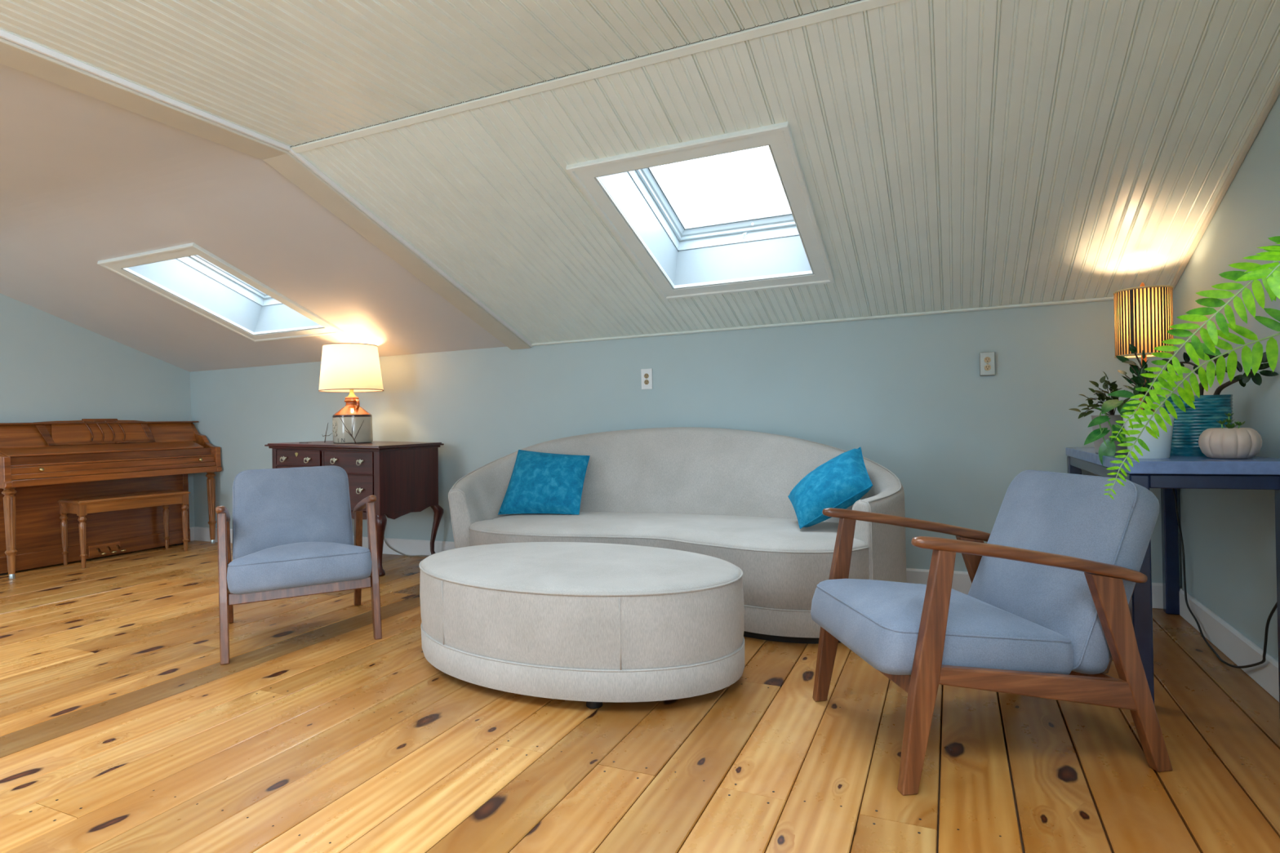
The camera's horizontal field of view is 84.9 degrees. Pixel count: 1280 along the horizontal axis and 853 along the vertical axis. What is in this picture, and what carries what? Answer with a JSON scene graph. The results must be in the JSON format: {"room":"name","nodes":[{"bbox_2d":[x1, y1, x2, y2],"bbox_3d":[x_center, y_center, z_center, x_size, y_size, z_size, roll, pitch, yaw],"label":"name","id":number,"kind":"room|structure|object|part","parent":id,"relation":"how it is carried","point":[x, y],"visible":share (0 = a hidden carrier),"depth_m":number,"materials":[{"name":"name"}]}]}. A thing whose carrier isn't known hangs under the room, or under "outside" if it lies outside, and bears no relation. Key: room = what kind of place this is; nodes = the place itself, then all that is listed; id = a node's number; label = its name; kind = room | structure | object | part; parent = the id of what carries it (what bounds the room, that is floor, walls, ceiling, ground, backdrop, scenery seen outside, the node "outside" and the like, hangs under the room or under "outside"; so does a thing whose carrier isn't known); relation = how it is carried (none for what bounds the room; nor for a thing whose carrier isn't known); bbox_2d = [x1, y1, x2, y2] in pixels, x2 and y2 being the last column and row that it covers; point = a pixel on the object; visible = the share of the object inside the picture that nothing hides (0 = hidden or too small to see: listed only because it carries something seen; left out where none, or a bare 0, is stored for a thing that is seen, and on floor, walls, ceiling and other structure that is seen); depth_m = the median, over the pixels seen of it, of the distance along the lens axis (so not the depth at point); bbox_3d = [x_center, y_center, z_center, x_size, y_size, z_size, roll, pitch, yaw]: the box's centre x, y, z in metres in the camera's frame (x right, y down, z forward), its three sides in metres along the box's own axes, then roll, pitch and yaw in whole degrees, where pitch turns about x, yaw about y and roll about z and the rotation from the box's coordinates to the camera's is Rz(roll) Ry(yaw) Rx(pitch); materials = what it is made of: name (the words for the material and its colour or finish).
{"room":"attic living room","nodes":[
{"label":"attic living room","id":0,"kind":"room"},
{"bbox_2d":[0,293,194,527],"bbox_3d":[-5.568,-0.028,3.503,0.120,2.322,6.852,-1,1,24],"label":"wall","id":1,"kind":"structure","parent":0,"point":[53,368],"depth_m":5.64,"materials":[{"name":"blue paint"}]},
{"bbox_2d":[189,527,194,541],"bbox_3d":[-5.482,1.048,3.477,0.016,0.127,6.596,-1,1,24],"label":"baseboard","id":2,"kind":"structure","parent":1,"relation":"attached to","point":[192,529],"depth_m":6.47,"materials":[{"name":"white paint"}]},
{"bbox_2d":[0,0,1279,372],"bbox_3d":[-2.130,-0.892,1.956,7.553,0.728,6.612,-1,1,24],"label":"ceiling","id":3,"kind":"structure","parent":0,"point":[953,154],"depth_m":2.83,"materials":[{"name":"paint"}]},
{"bbox_2d":[0,37,287,159],"bbox_3d":[-1.937,-1.242,2.600,0.165,0.034,1.318,-1,1,24],"label":"ceiling beam","id":4,"kind":"structure","parent":3,"relation":"attached to","point":[15,55],"depth_m":2.61,"materials":[{"name":"paint"}]},
{"bbox_2d":[0,29,289,151],"bbox_3d":[-1.855,-1.248,2.563,0.018,0.024,1.318,-1,1,24],"label":"trim","id":5,"kind":"structure","parent":3,"relation":"attached to","point":[3,34],"depth_m":2.55,"materials":[{"name":"white paint"}]},
{"bbox_2d":[97,242,344,342],"bbox_3d":[-2.824,-1.061,4.839,0.941,0.783,1.167,-1,1,24],"label":"window","id":6,"kind":"structure","parent":3,"relation":"attached to","point":[188,275],"depth_m":5.04,"materials":[{"name":"paint"}]},
{"bbox_3d":[-3.041,-1.063,4.353,0.941,0.053,0.102,-1,1,24],"label":"casing","id":7,"kind":"part","parent":6,"relation":"part of","materials":[{"name":"paint"}]},
{"bbox_3d":[-3.215,-0.875,4.988,0.099,0.429,1.115,-1,1,24],"label":"casing","id":8,"kind":"part","parent":6,"relation":"part of","materials":[{"name":"paint"}]},
{"bbox_3d":[-2.800,-1.143,4.898,0.755,0.393,0.948,-1,1,24],"label":"frame","id":9,"kind":"part","parent":6,"relation":"part of","materials":[{"name":"paint"}]},
{"bbox_3d":[-2.792,-1.200,4.918,0.755,0.507,0.992,-1,1,24],"label":"sash","id":10,"kind":"part","parent":6,"relation":"part of","materials":[{"name":"paint"}]},
{"bbox_3d":[-2.446,-0.892,4.645,0.099,0.429,1.115,-1,1,24],"label":"casing","id":11,"kind":"part","parent":6,"relation":"part of","materials":[{"name":"paint"}]},
{"bbox_3d":[-2.619,-0.709,5.282,0.941,0.062,0.099,-1,1,24],"label":"casing","id":12,"kind":"part","parent":6,"relation":"part of","materials":[{"name":"paint"}]},
{"bbox_2d":[263,151,530,349],"bbox_3d":[-1.260,-0.913,4.103,0.165,0.744,1.981,-1,1,24],"label":"ceiling beam","id":13,"kind":"structure","parent":3,"relation":"attached to","point":[287,165],"depth_m":3.81,"materials":[{"name":"paint"}]},
{"bbox_2d":[288,148,532,346],"bbox_3d":[-1.177,-0.920,4.068,0.018,0.734,1.977,-1,1,24],"label":"trim","id":14,"kind":"structure","parent":3,"relation":"attached to","point":[298,156],"depth_m":3.78,"materials":[{"name":"white paint"}]},
{"bbox_2d":[289,0,906,153],"bbox_3d":[0.113,-1.295,2.426,3.723,0.019,0.034,-1,1,24],"label":"trim","id":15,"kind":"structure","parent":3,"relation":"attached to","point":[862,5],"depth_m":2.50,"materials":[{"name":"paint"}]},
{"bbox_2d":[565,120,835,299],"bbox_3d":[0.360,-1.136,3.401,0.971,0.788,1.181,-1,1,24],"label":"window","id":16,"kind":"structure","parent":3,"relation":"attached to","point":[727,255],"depth_m":3.70,"materials":[{"name":"paint"}]},
{"bbox_3d":[-0.044,-0.950,3.555,0.099,0.434,1.129,-1,1,24],"label":"casing","id":17,"kind":"part","parent":16,"relation":"part of","materials":[{"name":"paint"}]},
{"bbox_3d":[0.140,-1.141,2.908,0.971,0.053,0.102,-1,1,24],"label":"casing","id":18,"kind":"part","parent":16,"relation":"part of","materials":[{"name":"paint"}]},
{"bbox_3d":[0.384,-1.218,3.459,0.785,0.398,0.962,-1,1,24],"label":"frame","id":19,"kind":"part","parent":16,"relation":"part of","materials":[{"name":"paint"}]},
{"bbox_3d":[0.392,-1.276,3.479,0.785,0.512,1.006,-1,1,24],"label":"sash","id":20,"kind":"part","parent":16,"relation":"part of","materials":[{"name":"paint"}]},
{"bbox_3d":[0.568,-0.782,3.850,0.971,0.062,0.099,-1,1,24],"label":"casing","id":21,"kind":"part","parent":16,"relation":"part of","materials":[{"name":"paint"}]},
{"bbox_3d":[0.752,-0.968,3.201,0.099,0.434,1.129,-1,1,24],"label":"casing","id":22,"kind":"part","parent":16,"relation":"part of","materials":[{"name":"paint"}]},
{"bbox_2d":[1103,235,1279,499],"bbox_3d":[1.326,-0.576,1.391,0.638,1.501,0.681,-1,1,24],"label":"hanging fern","id":23,"kind":"object","parent":3,"relation":"hanging from","point":[1195,349],"visible":1,"depth_m":1.52,"materials":[{"name":"plant"}]},
{"bbox_2d":[0,540,1279,852],"bbox_3d":[-2.080,1.097,1.972,7.653,0.121,6.812,-1,1,24],"label":"floor","id":24,"kind":"structure","parent":0,"point":[124,729],"depth_m":2.13,"materials":[{"name":"brown wood"}]},
{"bbox_2d":[0,418,222,579],"bbox_3d":[-4.272,0.495,5.669,0.404,1.135,1.596,-1,1,24],"label":"upright piano","id":25,"kind":"object","parent":24,"relation":"on","point":[42,464],"visible":0.98,"depth_m":5.53,"materials":[{"name":"brown wood"}]},
{"bbox_3d":[-4.454,0.732,4.947,0.082,0.612,0.082,-1,1,24],"label":"leg","id":26,"kind":"part","parent":25,"relation":"part of","materials":[{"name":"brown wood"}]},
{"bbox_3d":[-4.419,0.718,5.684,0.095,0.597,1.424,-1,1,24],"label":"panel","id":27,"kind":"part","parent":25,"relation":"part of","materials":[{"name":"brown wood"}]},
{"bbox_3d":[-4.395,0.040,5.671,0.092,0.191,0.839,-1,1,24],"label":"desk frame","id":28,"kind":"part","parent":25,"relation":"part of","materials":[{"name":"brown wood"}]},
{"bbox_3d":[-4.406,0.991,5.683,0.108,0.119,1.444,-1,1,24],"label":"toe rail","id":29,"kind":"part","parent":25,"relation":"part of","materials":[{"name":"brown wood"}]},
{"bbox_3d":[-4.404,0.056,5.719,0.099,0.169,1.504,-1,1,24],"label":"panel","id":30,"kind":"part","parent":25,"relation":"part of","materials":[{"name":"brown wood"}]},
{"bbox_3d":[-4.427,-0.035,5.727,0.095,0.014,1.596,-1,1,24],"label":"lid","id":31,"kind":"part","parent":25,"relation":"part of","materials":[{"name":"brown wood"}]},
{"bbox_3d":[-4.346,0.991,5.678,0.010,0.088,0.230,-1,1,24],"label":"pedal plate","id":32,"kind":"part","parent":25,"relation":"part of","materials":[{"name":"brown wood"}]},
{"bbox_3d":[-4.271,0.301,5.664,0.318,0.048,1.498,-1,1,24],"label":"slip panel","id":33,"kind":"part","parent":25,"relation":"part of","materials":[{"name":"brown wood"}]},
{"bbox_3d":[-3.854,0.706,6.294,0.082,0.612,0.082,-1,1,24],"label":"leg","id":34,"kind":"part","parent":25,"relation":"part of","materials":[{"name":"brown wood"}]},
{"bbox_2d":[57,489,190,568],"bbox_3d":[-4.157,0.806,5.670,0.366,0.508,0.800,-1,1,30],"label":"piano bench","id":35,"kind":"object","parent":24,"relation":"on","point":[81,507],"visible":1,"depth_m":5.48,"materials":[{"name":"brown wood"}]},
{"bbox_3d":[-4.465,0.831,5.426,0.053,0.478,0.053,-1,1,30],"label":"leg","id":36,"kind":"part","parent":35,"relation":"part of","materials":[{"name":"brown wood"}]},
{"bbox_3d":[-4.208,0.826,5.280,0.053,0.478,0.053,-1,1,30],"label":"leg","id":37,"kind":"part","parent":35,"relation":"part of","materials":[{"name":"brown wood"}]},
{"bbox_3d":[-4.106,0.817,6.061,0.053,0.478,0.053,-1,1,30],"label":"leg","id":38,"kind":"part","parent":35,"relation":"part of","materials":[{"name":"brown wood"}]},
{"bbox_3d":[-3.848,0.811,5.915,0.053,0.478,0.053,-1,1,30],"label":"leg","id":39,"kind":"part","parent":35,"relation":"part of","materials":[{"name":"brown wood"}]},
{"bbox_2d":[215,465,382,665],"bbox_3d":[-1.722,0.617,3.519,0.678,0.797,0.892,-2,1,-29],"label":"armchair","id":40,"kind":"object","parent":24,"relation":"on","point":[293,534],"visible":1,"depth_m":3.52,"materials":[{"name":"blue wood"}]},
{"bbox_3d":[-1.989,0.424,3.339,0.048,0.156,0.675,-2,1,-29],"label":"armrest","id":41,"kind":"part","parent":40,"relation":"part of","materials":[{"name":"brown wood"}]},
{"bbox_3d":[-1.832,0.701,3.076,0.034,0.642,0.165,-2,1,-29],"label":"leg","id":42,"kind":"part","parent":40,"relation":"part of","materials":[{"name":"brown wood"}]},
{"bbox_3d":[-2.116,0.748,3.589,0.034,0.555,0.231,-2,1,-29],"label":"leg","id":43,"kind":"part","parent":40,"relation":"part of","materials":[{"name":"brown wood"}]},
{"bbox_2d":[232,466,353,559],"bbox_3d":[-1.856,0.498,3.752,0.579,0.551,0.309,-2,1,-29],"label":"cushion","id":44,"kind":"object","parent":40,"relation":"on","point":[272,507],"depth_m":3.70,"materials":[{"name":"blue fabric"}]},
{"bbox_2d":[226,542,372,594],"bbox_3d":[-1.648,0.656,3.386,0.596,0.207,0.587,-2,1,-29],"label":"seat cushion","id":45,"kind":"object","parent":40,"relation":"on","point":[255,567],"depth_m":3.18,"materials":[{"name":"blue fabric"}]},
{"bbox_3d":[-1.552,0.751,3.217,0.592,0.054,0.030,-2,1,-29],"label":"rail","id":46,"kind":"part","parent":40,"relation":"part of","materials":[{"name":"brown wood"}]},
{"bbox_3d":[-1.568,0.731,3.892,0.034,0.555,0.231,-2,1,-29],"label":"leg","id":47,"kind":"part","parent":40,"relation":"part of","materials":[{"name":"brown wood"}]},
{"bbox_3d":[-1.438,0.408,3.644,0.048,0.156,0.675,-2,1,-29],"label":"armrest","id":48,"kind":"part","parent":40,"relation":"part of","materials":[{"name":"brown wood"}]},
{"bbox_3d":[-1.285,0.685,3.379,0.034,0.642,0.165,-2,1,-29],"label":"leg","id":49,"kind":"part","parent":40,"relation":"part of","materials":[{"name":"brown wood"}]},
{"bbox_2d":[264,440,444,576],"bbox_3d":[-2.100,0.571,5.176,1.096,0.908,0.657,0,1,24],"label":"dresser","id":50,"kind":"object","parent":24,"relation":"on","point":[402,477],"visible":0.59,"depth_m":4.89,"materials":[{"name":"brown wood"}]},
{"bbox_3d":[-2.657,0.374,5.120,0.052,0.443,0.040,0,1,24],"label":"corner post","id":51,"kind":"part","parent":50,"relation":"part of","materials":[{"name":"brown wood"}]},
{"bbox_3d":[-2.577,0.231,5.042,0.062,0.043,0.021,0,1,24],"label":"handle","id":52,"kind":"part","parent":50,"relation":"part of","materials":[{"name":"silver metal"}]},
{"bbox_3d":[-2.445,0.424,5.021,0.436,0.276,0.030,0,1,24],"label":"drawer","id":53,"kind":"part","parent":50,"relation":"part of","materials":[{"name":"brown wood"}]},
{"bbox_3d":[-2.445,0.220,5.018,0.436,0.108,0.030,0,1,24],"label":"drawer","id":54,"kind":"part","parent":50,"relation":"part of","materials":[{"name":"brown wood"}]},
{"bbox_3d":[-2.358,0.233,4.944,0.062,0.043,0.021,0,1,24],"label":"handle","id":55,"kind":"part","parent":50,"relation":"part of","materials":[{"name":"silver metal"}]},
{"bbox_2d":[322,423,331,442],"bbox_3d":[-2.276,0.039,5.081,0.051,0.145,0.126,-2,1,-36],"label":"twig","id":56,"kind":"object","parent":50,"relation":"on","point":[327,424],"visible":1,"depth_m":5.08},
{"bbox_3d":[-2.212,0.164,4.915,0.930,0.016,0.022,0,1,24],"label":"rail","id":57,"kind":"part","parent":50,"relation":"part of","materials":[{"name":"brown wood"}]},
{"bbox_3d":[-2.125,0.233,4.840,0.062,0.043,0.021,0,1,24],"label":"handle","id":58,"kind":"part","parent":50,"relation":"part of","materials":[{"name":"silver metal"}]},
{"bbox_3d":[-2.004,0.243,4.822,0.450,0.144,0.030,0,1,24],"label":"drawer","id":59,"kind":"part","parent":50,"relation":"part of","materials":[{"name":"brown wood"}]},
{"bbox_2d":[318,342,383,443],"bbox_3d":[-2.136,-0.244,5.183,0.450,0.719,0.450,-1,1,24],"label":"table lamp","id":60,"kind":"object","parent":50,"relation":"on","point":[351,368],"visible":1,"depth_m":5.05,"materials":[{"name":"fabric"}]},
{"bbox_3d":[-2.137,-0.282,5.183,0.060,0.113,0.060,-1,1,24],"label":"lamp stem","id":61,"kind":"part","parent":60,"relation":"part of","materials":[{"name":"gold metal"}]},
{"bbox_3d":[-2.141,-0.435,5.181,0.444,0.329,0.444,-1,1,24],"label":"lamp shade","id":62,"kind":"part","parent":60,"relation":"part of","materials":[{"name":"beige fabric"}]},
{"bbox_3d":[-2.081,-0.167,5.135,0.067,0.081,0.022,-1,1,43],"label":"jug handle","id":63,"kind":"part","parent":60,"relation":"part of","materials":[{"name":"orange ceramic"}]},
{"bbox_2d":[339,417,364,444],"bbox_3d":[-2.037,0.021,4.984,0.247,0.190,0.098,-1,1,44],"label":"twig","id":64,"kind":"object","parent":50,"relation":"on","point":[348,432],"visible":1,"depth_m":4.93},
{"bbox_3d":[-2.067,0.022,4.952,0.247,0.190,0.010,-1,1,44],"label":"stem","id":65,"kind":"part","parent":64,"relation":"part of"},
{"bbox_3d":[-2.101,0.145,5.167,1.062,0.016,0.614,0,1,24],"label":"cornice","id":66,"kind":"part","parent":50,"relation":"part of","materials":[{"name":"brown wood"}]},
{"bbox_3d":[-1.908,0.433,4.748,0.062,0.043,0.021,0,1,24],"label":"handle","id":67,"kind":"part","parent":50,"relation":"part of","materials":[{"name":"silver metal"}]},
{"bbox_3d":[-1.905,0.239,4.743,0.062,0.043,0.021,0,1,24],"label":"handle","id":68,"kind":"part","parent":50,"relation":"part of","materials":[{"name":"silver metal"}]},
{"bbox_3d":[-2.004,0.446,4.825,0.450,0.238,0.030,0,1,24],"label":"drawer","id":69,"kind":"part","parent":50,"relation":"part of","materials":[{"name":"brown wood"}]},
{"bbox_3d":[-1.763,0.380,4.723,0.052,0.443,0.040,0,1,24],"label":"corner post","id":70,"kind":"part","parent":50,"relation":"part of","materials":[{"name":"brown wood"}]},
{"bbox_3d":[-1.752,0.799,4.724,0.089,0.415,0.081,0,1,24],"label":"leg","id":71,"kind":"part","parent":50,"relation":"part of","materials":[{"name":"brown wood"}]},
{"bbox_3d":[-1.636,0.394,4.973,0.022,0.481,0.540,0,1,24],"label":"panel","id":72,"kind":"part","parent":50,"relation":"part of","materials":[{"name":"brown wood"}]},
{"bbox_3d":[-1.523,0.789,5.238,0.089,0.415,0.081,0,1,24],"label":"leg","id":73,"kind":"part","parent":50,"relation":"part of","materials":[{"name":"brown wood"}]},
{"bbox_3d":[-1.538,0.370,5.229,0.042,0.443,0.040,0,1,24],"label":"corner post","id":74,"kind":"part","parent":50,"relation":"part of","materials":[{"name":"brown wood"}]},
{"bbox_2d":[383,537,430,556],"bbox_3d":[-1.834,0.672,5.435,0.480,0.658,0.022,-1,1,24],"label":"power cord","id":75,"kind":"object","parent":24,"relation":"on","point":[384,537],"visible":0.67,"depth_m":5.42,"materials":[{"name":"plastic"}]},
{"bbox_2d":[419,542,744,708],"bbox_3d":[-0.277,0.762,2.902,1.456,0.444,0.916,-1,1,28],"label":"ottoman","id":76,"kind":"object","parent":24,"relation":"on","point":[595,624],"visible":1,"depth_m":2.47,"materials":[{"name":"beige fabric"}]},
{"bbox_3d":[-0.282,0.560,2.901,1.442,0.039,0.902,-1,1,28],"label":"panel","id":77,"kind":"part","parent":76,"relation":"part of","materials":[{"name":"beige fabric"}]},
{"bbox_3d":[-0.278,0.701,2.902,1.456,0.250,0.916,-1,1,28],"label":"panel","id":78,"kind":"part","parent":76,"relation":"part of","materials":[{"name":"beige fabric"}]},
{"bbox_2d":[448,426,906,644],"bbox_3d":[0.120,0.486,3.914,2.563,0.959,1.126,-1,1,24],"label":"sofa","id":79,"kind":"object","parent":24,"relation":"on","point":[722,494],"visible":0.64,"depth_m":3.93,"materials":[{"name":"beige fabric"}]},
{"bbox_2d":[497,449,590,515],"bbox_3d":[-0.591,0.335,4.337,0.524,0.387,0.261,-1,0,14],"label":"throw pillow","id":80,"kind":"object","parent":79,"relation":"on","point":[540,482],"visible":1,"depth_m":4.27,"materials":[{"name":"teal fabric"}]},
{"bbox_3d":[0.105,0.544,3.830,2.244,0.054,0.948,-1,1,24],"label":"seat","id":81,"kind":"part","parent":79,"relation":"part of","materials":[{"name":"beige fabric"}]},
{"bbox_3d":[0.109,0.692,3.831,2.243,0.246,0.947,-1,1,24],"label":"panel","id":82,"kind":"part","parent":79,"relation":"part of","materials":[{"name":"beige fabric"}]},
{"bbox_2d":[787,446,872,528],"bbox_3d":[0.939,0.296,3.496,0.410,0.378,0.336,-1,0,15],"label":"throw pillow","id":83,"kind":"object","parent":79,"relation":"on","point":[839,482],"visible":0.96,"depth_m":3.38,"materials":[{"name":"teal fabric"}]},
{"bbox_2d":[810,469,1173,795],"bbox_3d":[1.054,0.557,2.206,0.892,0.798,0.678,-2,0,-7],"label":"armchair","id":84,"kind":"object","parent":24,"relation":"on","point":[1045,613],"visible":1,"depth_m":1.96,"materials":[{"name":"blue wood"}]},
{"bbox_3d":[0.688,0.642,2.479,0.165,0.642,0.034,-2,0,-7],"label":"leg","id":85,"kind":"part","parent":84,"relation":"part of","materials":[{"name":"brown wood"}]},
{"bbox_3d":[0.714,0.702,2.167,0.030,0.054,0.592,-2,0,-7],"label":"rail","id":86,"kind":"part","parent":84,"relation":"part of","materials":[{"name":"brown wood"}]},
{"bbox_3d":[0.984,0.355,2.514,0.675,0.156,0.048,-2,0,-7],"label":"armrest","id":87,"kind":"part","parent":84,"relation":"part of","materials":[{"name":"brown wood"}]},
{"bbox_3d":[0.761,0.645,1.857,0.165,0.642,0.034,-2,0,-7],"label":"leg","id":88,"kind":"part","parent":84,"relation":"part of","materials":[{"name":"brown wood"}]},
{"bbox_2d":[810,578,1074,675],"bbox_3d":[0.904,0.600,2.189,0.587,0.205,0.596,-2,0,-7],"label":"seat cushion","id":89,"kind":"object","parent":84,"relation":"on","point":[1001,624],"depth_m":1.99,"materials":[{"name":"blue fabric"}]},
{"bbox_3d":[1.272,0.670,2.547,0.231,0.555,0.034,-2,0,-7],"label":"leg","id":90,"kind":"part","parent":84,"relation":"part of","materials":[{"name":"brown wood"}]},
{"bbox_3d":[1.057,0.358,1.888,0.675,0.156,0.048,-2,0,-7],"label":"armrest","id":91,"kind":"part","parent":84,"relation":"part of","materials":[{"name":"brown wood"}]},
{"bbox_3d":[1.072,0.706,1.894,0.582,0.158,0.030,-2,0,-7],"label":"rail","id":92,"kind":"part","parent":84,"relation":"part of","materials":[{"name":"brown wood"}]},
{"bbox_2d":[968,471,1159,674],"bbox_3d":[1.317,0.430,2.236,0.307,0.551,0.579,-2,0,-7],"label":"cushion","id":93,"kind":"object","parent":84,"relation":"on","point":[1061,513],"depth_m":2.10,"materials":[{"name":"blue fabric"}]},
{"bbox_3d":[1.294,0.732,2.235,0.035,0.057,0.592,-2,0,-7],"label":"rail","id":94,"kind":"part","parent":84,"relation":"part of","materials":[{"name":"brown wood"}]},
{"bbox_3d":[1.385,0.470,2.244,0.222,0.483,0.440,-2,0,-7],"label":"panel","id":95,"kind":"part","parent":84,"relation":"part of","materials":[{"name":"brown wood"}]},
{"bbox_3d":[1.345,0.673,1.926,0.231,0.555,0.034,-2,0,-7],"label":"leg","id":96,"kind":"part","parent":84,"relation":"part of","materials":[{"name":"brown wood"}]},
{"bbox_2d":[1065,447,1279,715],"bbox_3d":[2.130,0.518,2.881,0.454,0.826,1.412,-1,0,24],"label":"console table","id":97,"kind":"object","parent":24,"relation":"on","point":[1256,473],"visible":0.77,"depth_m":2.32,"materials":[{"name":"blue wood"}]},
{"bbox_3d":[2.224,0.531,3.570,0.056,0.767,0.056,-1,0,24],"label":"leg","id":98,"kind":"part","parent":97,"relation":"part of","materials":[{"name":"blue paint"}]},
{"bbox_3d":[1.947,0.175,2.961,0.052,0.044,1.282,-1,0,24],"label":"rail","id":99,"kind":"part","parent":97,"relation":"part of","materials":[{"name":"blue paint"}]},
{"bbox_2d":[1068,371,1134,467],"bbox_3d":[1.887,-0.037,2.843,0.245,0.385,0.307,-1,1,24],"label":"potted trailing plant","id":100,"kind":"object","parent":97,"relation":"on","point":[1103,426],"visible":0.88,"depth_m":2.82,"materials":[{"name":"green plant"}]},
{"bbox_3d":[1.960,0.029,2.894,0.156,0.158,0.156,-1,1,24],"label":"pot","id":101,"kind":"part","parent":100,"relation":"part of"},
{"bbox_3d":[1.682,0.548,2.352,0.056,0.782,0.056,-1,0,24],"label":"leg","id":102,"kind":"part","parent":97,"relation":"part of","materials":[{"name":"blue paint"}]},
{"bbox_2d":[1107,343,1174,458],"bbox_3d":[1.794,-0.096,2.518,0.210,0.413,0.159,-1,1,24],"label":"potted leafy plant","id":103,"kind":"object","parent":97,"relation":"on","point":[1160,448],"visible":0.62,"depth_m":2.48,"materials":[{"name":"green plant"}]},
{"bbox_3d":[1.826,0.032,2.511,0.152,0.156,0.152,-1,1,24],"label":"pot","id":104,"kind":"part","parent":103,"relation":"part of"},
{"bbox_2d":[1113,282,1174,412],"bbox_3d":[2.267,-0.275,3.146,0.220,0.753,0.220,-1,1,24],"label":"table lamp","id":105,"kind":"object","parent":97,"relation":"on","point":[1143,314],"visible":0.77,"depth_m":3.06,"materials":[{"name":"gold wood"}]},
{"bbox_3d":[2.262,-0.468,3.144,0.214,0.290,0.214,-1,1,24],"label":"lamp shade","id":106,"kind":"part","parent":105,"relation":"part of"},
{"bbox_3d":[2.584,0.524,3.410,0.056,0.767,0.056,-1,0,24],"label":"leg","id":107,"kind":"part","parent":97,"relation":"part of","materials":[{"name":"blue paint"}]},
{"bbox_3d":[1.854,0.176,2.272,0.340,0.046,0.048,-1,0,24],"label":"rail","id":108,"kind":"part","parent":97,"relation":"part of","materials":[{"name":"blue paint"}]},
{"bbox_2d":[1161,351,1278,456],"bbox_3d":[2.050,-0.102,2.535,0.242,0.417,0.376,-1,0,10],"label":"jade plant","id":109,"kind":"object","parent":97,"relation":"on","point":[1188,425],"visible":0.49,"depth_m":2.53,"materials":[{"name":"green plant"}]},
{"bbox_3d":[2.082,-0.006,2.615,0.210,0.222,0.210,-1,1,24],"label":"pot","id":110,"kind":"part","parent":109,"relation":"part of","materials":[{"name":"teal ceramic"}]},
{"bbox_2d":[1198,413,1262,458],"bbox_3d":[2.003,0.028,2.377,0.165,0.155,0.165,-1,1,24],"label":"planter","id":111,"kind":"object","parent":97,"relation":"on","point":[1230,442],"visible":1,"depth_m":2.33,"materials":[{"name":"beige ceramic"}]},
{"bbox_3d":[2.042,0.540,2.191,0.056,0.782,0.056,-1,0,24],"label":"leg","id":112,"kind":"part","parent":97,"relation":"part of","materials":[{"name":"blue paint"}]},
{"bbox_2d":[1172,488,1277,668],"bbox_3d":[2.351,0.517,2.864,0.072,0.802,1.271,-1,0,20],"label":"power cord","id":113,"kind":"object","parent":24,"relation":"on","point":[1275,606],"visible":0.89,"depth_m":2.96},
{"bbox_2d":[190,300,1171,582],"bbox_3d":[-0.732,0.195,5.040,7.693,1.607,0.120,-1,1,24],"label":"wall","id":114,"kind":"structure","parent":0,"point":[910,392],"depth_m":4.26,"materials":[{"name":"blue paint"}]},
{"bbox_2d":[640,368,653,389],"bbox_3d":[0.044,-0.317,4.612,0.080,0.136,0.012,-1,1,24],"label":"wall outlet","id":115,"kind":"object","parent":114,"relation":"attached to","point":[646,374],"visible":1,"depth_m":4.61,"materials":[{"name":"white plastic"}]},
{"bbox_2d":[193,526,1163,608],"bbox_3d":[-0.742,0.916,4.983,7.453,0.127,0.016,-1,1,24],"label":"baseboard","id":116,"kind":"structure","parent":114,"relation":"attached to","point":[962,582],"depth_m":5.33,"materials":[{"name":"white paint"}]},
{"bbox_2d":[531,296,1113,346],"bbox_3d":[0.921,-0.621,4.207,3.723,0.017,0.023,-1,1,24],"label":"trim","id":117,"kind":"structure","parent":114,"relation":"attached to","point":[1102,299],"depth_m":4.07,"materials":[{"name":"paint"}]},
{"bbox_2d":[979,351,995,375],"bbox_3d":[1.881,-0.343,3.786,0.074,0.126,0.026,-1,1,24],"label":"wall outlet","id":118,"kind":"object","parent":114,"relation":"attached to","point":[987,359],"visible":1,"depth_m":3.78,"materials":[{"name":"plastic"}]},
{"bbox_2d":[984,364,991,370],"bbox_3d":[1.877,-0.322,3.776,0.033,0.033,0.004,-1,1,24],"label":"receptacle","id":119,"kind":"object","parent":118,"relation":"attached to","point":[987,366],"depth_m":3.77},
{"bbox_2d":[984,356,991,363],"bbox_3d":[1.876,-0.363,3.776,0.033,0.033,0.004,-1,1,24],"label":"receptacle","id":120,"kind":"object","parent":118,"relation":"attached to","point":[987,359],"depth_m":3.77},
{"bbox_2d":[1171,93,1279,661],"bbox_3d":[1.348,-0.179,0.421,0.120,2.322,6.852,-1,1,24],"label":"wall","id":121,"kind":"structure","parent":0,"point":[1228,535],"depth_m":2.64,"materials":[{"name":"blue paint"}]},
{"bbox_2d":[1169,76,1279,289],"bbox_3d":[2.206,-0.997,2.561,0.022,0.728,1.976,-1,1,24],"label":"trim","id":122,"kind":"structure","parent":121,"relation":"attached to","point":[1275,92],"depth_m":2.65,"materials":[{"name":"paint"}]},
{"bbox_2d":[1178,586,1279,702],"bbox_3d":[1.310,0.900,0.450,0.016,0.127,6.596,-1,1,24],"label":"baseboard","id":123,"kind":"structure","parent":121,"relation":"attached to","point":[1235,646],"depth_m":2.73,"materials":[{"name":"white paint"}]},
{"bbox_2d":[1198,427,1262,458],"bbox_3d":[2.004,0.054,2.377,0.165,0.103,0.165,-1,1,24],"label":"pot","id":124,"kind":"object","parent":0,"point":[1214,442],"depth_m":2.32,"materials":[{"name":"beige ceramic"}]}
]}

